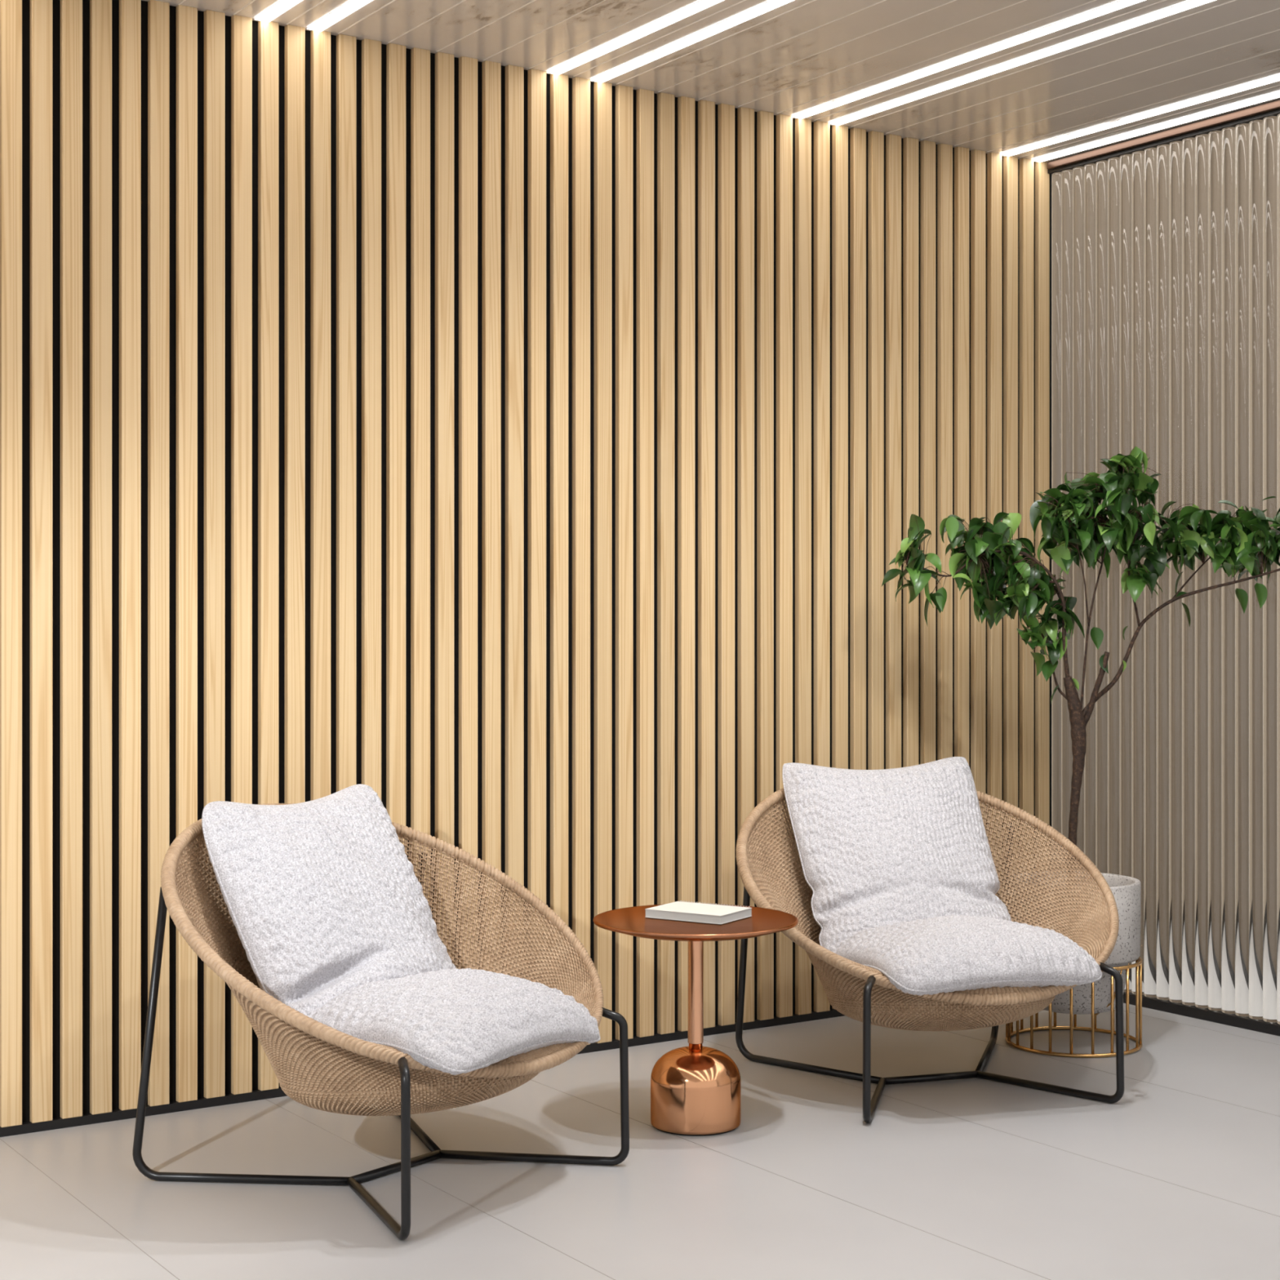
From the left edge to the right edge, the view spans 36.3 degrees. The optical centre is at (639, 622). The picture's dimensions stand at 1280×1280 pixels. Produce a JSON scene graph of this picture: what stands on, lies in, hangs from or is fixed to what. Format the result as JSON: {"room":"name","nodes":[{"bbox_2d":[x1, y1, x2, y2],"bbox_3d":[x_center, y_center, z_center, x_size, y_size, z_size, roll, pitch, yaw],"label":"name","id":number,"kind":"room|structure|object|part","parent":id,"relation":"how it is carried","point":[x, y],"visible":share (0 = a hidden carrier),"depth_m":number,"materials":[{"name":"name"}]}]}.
{"room":"lobby","nodes":[
{"label":"lobby","id":0,"kind":"room"},
{"bbox_2d":[0,0,1051,1127],"bbox_3d":[-1.464,-0.235,5.445,6.830,3.120,0.500,0,0,-34],"label":"wall","id":1,"kind":"structure","parent":0,"point":[536,464],"depth_m":5.78,"materials":[{"name":"beige wood"}]},
{"bbox_2d":[0,1008,844,1137],"bbox_3d":[-1.346,1.313,5.241,6.800,0.024,0.030,0,0,-34],"label":"baseboard","id":2,"kind":"structure","parent":1,"relation":"attached to","point":[256,1095],"depth_m":5.38,"materials":[{"name":"black"}]},
{"bbox_2d":[0,1003,1279,1279],"bbox_3d":[1.684,1.374,3.214,13.794,0.101,7.700,0,0,-34],"label":"floor","id":3,"kind":"structure","parent":0,"point":[1178,1177],"depth_m":4.68,"materials":[{"name":"tile"}]},
{"bbox_2d":[132,803,629,1239],"bbox_3d":[-0.608,0.895,4.721,1.004,0.857,1.132,0,0,38],"label":"lounge chair","id":4,"kind":"object","parent":3,"relation":"on","point":[319,1066],"visible":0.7,"depth_m":4.61,"materials":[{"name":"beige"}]},
{"bbox_3d":[-0.945,0.971,4.581,0.525,0.706,0.082,0,0,5],"label":"leg","id":5,"kind":"part","parent":4,"relation":"part of","materials":[{"name":"black metal"}]},
{"bbox_2d":[201,784,456,1015],"bbox_3d":[-0.685,0.739,4.796,0.596,0.618,0.647,0,0,38],"label":"cushion","id":6,"kind":"object","parent":4,"relation":"on","point":[323,897],"visible":0.62,"depth_m":4.74,"materials":[{"name":"fabric"}]},
{"bbox_3d":[-0.583,1.130,4.370,0.030,0.388,0.476,0,0,-23],"label":"leg","id":7,"kind":"part","parent":4,"relation":"part of","materials":[{"name":"black metal"}]},
{"bbox_3d":[-0.556,0.971,5.082,0.082,0.706,0.525,0,0,-20],"label":"leg","id":8,"kind":"part","parent":4,"relation":"part of","materials":[{"name":"black metal"}]},
{"bbox_2d":[306,968,599,1075],"bbox_3d":[-0.441,0.912,4.559,0.595,0.192,0.622,0,0,38],"label":"seat cushion","id":9,"kind":"object","parent":4,"relation":"on","point":[455,1021],"visible":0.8,"depth_m":4.38,"materials":[{"name":"fabric"}]},
{"bbox_3d":[-0.262,1.130,4.785,0.476,0.388,0.030,0,0,9],"label":"leg","id":10,"kind":"part","parent":4,"relation":"part of","materials":[{"name":"black metal"}]},
{"bbox_2d":[593,903,798,1136],"bbox_3d":[0.147,1.052,5.146,0.540,0.546,0.540,0,0,-34],"label":"side table","id":11,"kind":"object","parent":3,"relation":"on","point":[695,1089],"visible":0.96,"depth_m":5.06,"materials":[{"name":"brown metal"}]},
{"bbox_2d":[644,900,751,924],"bbox_3d":[0.157,0.766,5.172,0.230,0.026,0.175,0,0,32],"label":"book","id":12,"kind":"object","parent":11,"relation":"on","point":[680,910],"visible":1,"depth_m":5.13,"materials":[{"name":"white paper"}]},
{"bbox_2d":[735,787,1124,1123],"bbox_3d":[0.832,0.895,5.656,1.132,0.857,1.004,0,0,-17],"label":"lounge chair","id":13,"kind":"object","parent":3,"relation":"on","point":[861,993],"visible":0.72,"depth_m":5.66,"materials":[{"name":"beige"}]},
{"bbox_3d":[0.475,0.971,5.736,0.525,0.706,0.082,0,0,40],"label":"leg","id":14,"kind":"part","parent":13,"relation":"part of","materials":[{"name":"black metal"}]},
{"bbox_3d":[0.649,1.130,5.356,0.030,0.388,0.476,0,0,12],"label":"leg","id":15,"kind":"part","parent":13,"relation":"part of","materials":[{"name":"black metal"}]},
{"bbox_2d":[782,756,1011,952],"bbox_3d":[0.805,0.734,5.759,0.644,0.627,0.595,0,0,-17],"label":"cushion","id":16,"kind":"object","parent":13,"relation":"on","point":[883,846],"visible":0.7,"depth_m":5.79,"materials":[{"name":"fabric"}]},
{"bbox_2d":[835,914,1102,995],"bbox_3d":[0.898,0.911,5.440,0.618,0.191,0.569,0,0,-17],"label":"seat cushion","id":17,"kind":"object","parent":13,"relation":"on","point":[930,956],"visible":0.88,"depth_m":5.22,"materials":[{"name":"fabric"}]},
{"bbox_3d":[1.082,0.971,5.922,0.082,0.706,0.525,0,0,16],"label":"leg","id":18,"kind":"part","parent":13,"relation":"part of","materials":[{"name":"black metal"}]},
{"bbox_3d":[1.151,1.130,5.509,0.476,0.388,0.030,0,0,44],"label":"leg","id":19,"kind":"part","parent":13,"relation":"part of","materials":[{"name":"black metal"}]},
{"bbox_2d":[1004,956,1142,1057],"bbox_3d":[1.364,1.187,6.143,0.422,0.274,0.422,0,0,-34],"label":"plant stand","id":20,"kind":"object","parent":3,"relation":"on","point":[1138,965],"visible":0.56,"depth_m":6.00,"materials":[{"name":"gold metal"}]},
{"bbox_3d":[1.165,1.188,6.193,0.009,0.262,0.009,0,0,-11],"label":"rod","id":21,"kind":"part","parent":20,"relation":"part of","materials":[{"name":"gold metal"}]},
{"bbox_3d":[1.160,1.188,6.129,0.009,0.262,0.009,0,0,-11],"label":"rod","id":22,"kind":"part","parent":20,"relation":"part of","materials":[{"name":"gold metal"}]},
{"bbox_3d":[1.191,1.188,6.252,0.009,0.262,0.009,0,0,34],"label":"rod","id":23,"kind":"part","parent":20,"relation":"part of","materials":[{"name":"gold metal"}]},
{"bbox_3d":[1.174,1.188,6.067,0.009,0.262,0.009,0,0,-11],"label":"rod","id":24,"kind":"part","parent":20,"relation":"part of","materials":[{"name":"gold metal"}]},
{"bbox_3d":[1.233,1.188,6.301,0.009,0.262,0.009,0,0,34],"label":"rod","id":25,"kind":"part","parent":20,"relation":"part of","materials":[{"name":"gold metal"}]},
{"bbox_3d":[1.207,1.188,6.012,0.009,0.262,0.009,0,0,-11],"label":"rod","id":26,"kind":"part","parent":20,"relation":"part of","materials":[{"name":"gold metal"}]},
{"bbox_3d":[1.288,1.188,6.334,0.009,0.262,0.009,0,0,-11],"label":"rod","id":27,"kind":"part","parent":20,"relation":"part of","materials":[{"name":"gold metal"}]},
{"bbox_3d":[1.255,1.188,5.970,0.009,0.262,0.009,0,0,34],"label":"rod","id":28,"kind":"part","parent":20,"relation":"part of","materials":[{"name":"gold metal"}]},
{"bbox_3d":[1.350,1.188,6.348,0.009,0.262,0.009,0,0,-11],"label":"rod","id":29,"kind":"part","parent":20,"relation":"part of","materials":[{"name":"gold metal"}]},
{"bbox_3d":[1.314,1.188,5.944,0.009,0.262,0.009,0,0,-11],"label":"rod","id":30,"kind":"part","parent":20,"relation":"part of","materials":[{"name":"gold metal"}]},
{"bbox_2d":[1008,871,1141,1013],"bbox_3d":[1.364,1.010,6.143,0.412,0.405,0.412,0,0,-34],"label":"flower pot","id":31,"kind":"object","parent":20,"relation":"on","point":[1126,890],"visible":0.29,"depth_m":6.00,"materials":[{"name":"concrete"}]},
{"bbox_2d":[881,445,1279,886],"bbox_3d":[1.479,0.144,6.161,1.409,1.402,0.337,0,0,0],"label":"potted tree","id":32,"kind":"object","parent":31,"relation":"in","point":[1075,520],"visible":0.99,"depth_m":6.14,"materials":[{"name":"green plant"}]},
{"bbox_3d":[1.414,1.188,6.342,0.009,0.262,0.009,0,0,34],"label":"rod","id":33,"kind":"part","parent":20,"relation":"part of","materials":[{"name":"gold metal"}]},
{"bbox_3d":[1.378,1.188,5.939,0.009,0.262,0.009,0,0,34],"label":"rod","id":34,"kind":"part","parent":20,"relation":"part of","materials":[{"name":"gold metal"}]},
{"bbox_3d":[1.473,1.188,6.317,0.009,0.262,0.009,0,0,-11],"label":"rod","id":35,"kind":"part","parent":20,"relation":"part of","materials":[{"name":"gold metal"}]},
{"bbox_3d":[1.441,1.188,5.953,0.009,0.262,0.009,0,0,34],"label":"rod","id":36,"kind":"part","parent":20,"relation":"part of","materials":[{"name":"gold metal"}]},
{"bbox_3d":[1.496,1.188,5.986,0.009,0.262,0.009,0,0,-11],"label":"rod","id":37,"kind":"part","parent":20,"relation":"part of","materials":[{"name":"gold metal"}]},
{"bbox_3d":[1.538,1.188,6.034,0.009,0.262,0.009,0,0,-11],"label":"rod","id":38,"kind":"part","parent":20,"relation":"part of","materials":[{"name":"gold metal"}]},
{"bbox_3d":[1.563,1.188,6.093,0.009,0.262,0.009,0,0,-11],"label":"rod","id":39,"kind":"part","parent":20,"relation":"part of","materials":[{"name":"gold metal"}]},
{"bbox_2d":[141,0,1279,162],"bbox_3d":[0.650,-1.735,2.263,6.830,0.121,7.260,0,0,-34],"label":"ceiling","id":40,"kind":"structure","parent":0,"point":[794,57],"depth_m":5.70,"materials":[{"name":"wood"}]},
{"bbox_2d":[254,0,302,22],"bbox_3d":[0.936,-1.673,2.428,0.043,0.004,7.179,0,0,-34],"label":"recessed light","id":41,"kind":"object","parent":40,"relation":"in","point":[282,6],"visible":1,"depth_m":5.32,"materials":[{"name":"white plastic"}]},
{"bbox_2d":[306,0,373,31],"bbox_3d":[1.066,-1.673,2.515,0.043,0.004,7.179,0,0,-34],"label":"recessed light","id":42,"kind":"object","parent":40,"relation":"in","point":[349,7],"visible":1,"depth_m":5.37,"materials":[{"name":"white plastic"}]},
{"bbox_2d":[546,0,723,75],"bbox_3d":[1.720,-1.673,2.949,0.043,0.004,7.179,0,0,-34],"label":"recessed light","id":43,"kind":"object","parent":40,"relation":"in","point":[701,5],"visible":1,"depth_m":5.55,"materials":[{"name":"white plastic"}]},
{"bbox_2d":[590,0,793,82],"bbox_3d":[1.851,-1.673,3.036,0.043,0.004,7.179,0,0,-34],"label":"recessed light","id":44,"kind":"object","parent":40,"relation":"in","point":[769,6],"visible":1,"depth_m":5.59,"materials":[{"name":"white plastic"}]},
{"bbox_2d":[791,0,1144,119],"bbox_3d":[2.505,-1.673,3.471,0.043,0.004,7.179,0,0,-34],"label":"recessed light","id":45,"kind":"object","parent":40,"relation":"in","point":[1123,3],"visible":1,"depth_m":5.75,"materials":[{"name":"white plastic"}]},
{"bbox_2d":[828,0,1214,125],"bbox_3d":[2.636,-1.673,3.558,0.043,0.004,7.179,0,0,-34],"label":"recessed light","id":46,"kind":"object","parent":40,"relation":"in","point":[1193,3],"visible":1,"depth_m":5.79,"materials":[{"name":"white plastic"}]},
{"bbox_2d":[1000,74,1279,156],"bbox_3d":[3.290,-1.673,3.992,0.043,0.004,7.179,0,0,-34],"label":"recessed light","id":47,"kind":"object","parent":40,"relation":"in","point":[1275,78],"visible":1,"depth_m":6.42,"materials":[{"name":"white plastic"}]},
{"bbox_2d":[1031,91,1279,162],"bbox_3d":[3.421,-1.673,4.079,0.043,0.004,7.179,0,0,-34],"label":"recessed light","id":48,"kind":"object","parent":40,"relation":"in","point":[1277,95],"visible":1,"depth_m":6.58,"materials":[{"name":"white plastic"}]},
{"bbox_2d":[1047,99,1279,1035],"bbox_3d":[3.439,-0.175,4.200,0.080,2.999,7.000,0,0,-34],"label":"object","id":49,"kind":"structure","parent":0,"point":[1166,244],"depth_m":6.58,"materials":[{"name":"grey"}]},
{"bbox_3d":[3.447,-1.655,4.205,0.062,0.039,7.000,0,0,-34],"label":"rail","id":50,"kind":"part","parent":49,"relation":"part of","materials":[{"name":"black"}]},
{"bbox_3d":[3.417,-1.659,4.178,0.018,0.027,6.988,0,0,-34],"label":"rail","id":51,"kind":"part","parent":49,"relation":"part of","materials":[{"name":"brown metal"}]},
{"bbox_3d":[3.445,1.308,4.204,0.066,0.034,7.000,0,0,-34],"label":"rail","id":52,"kind":"part","parent":49,"relation":"part of","materials":[{"name":"black"}]}
]}

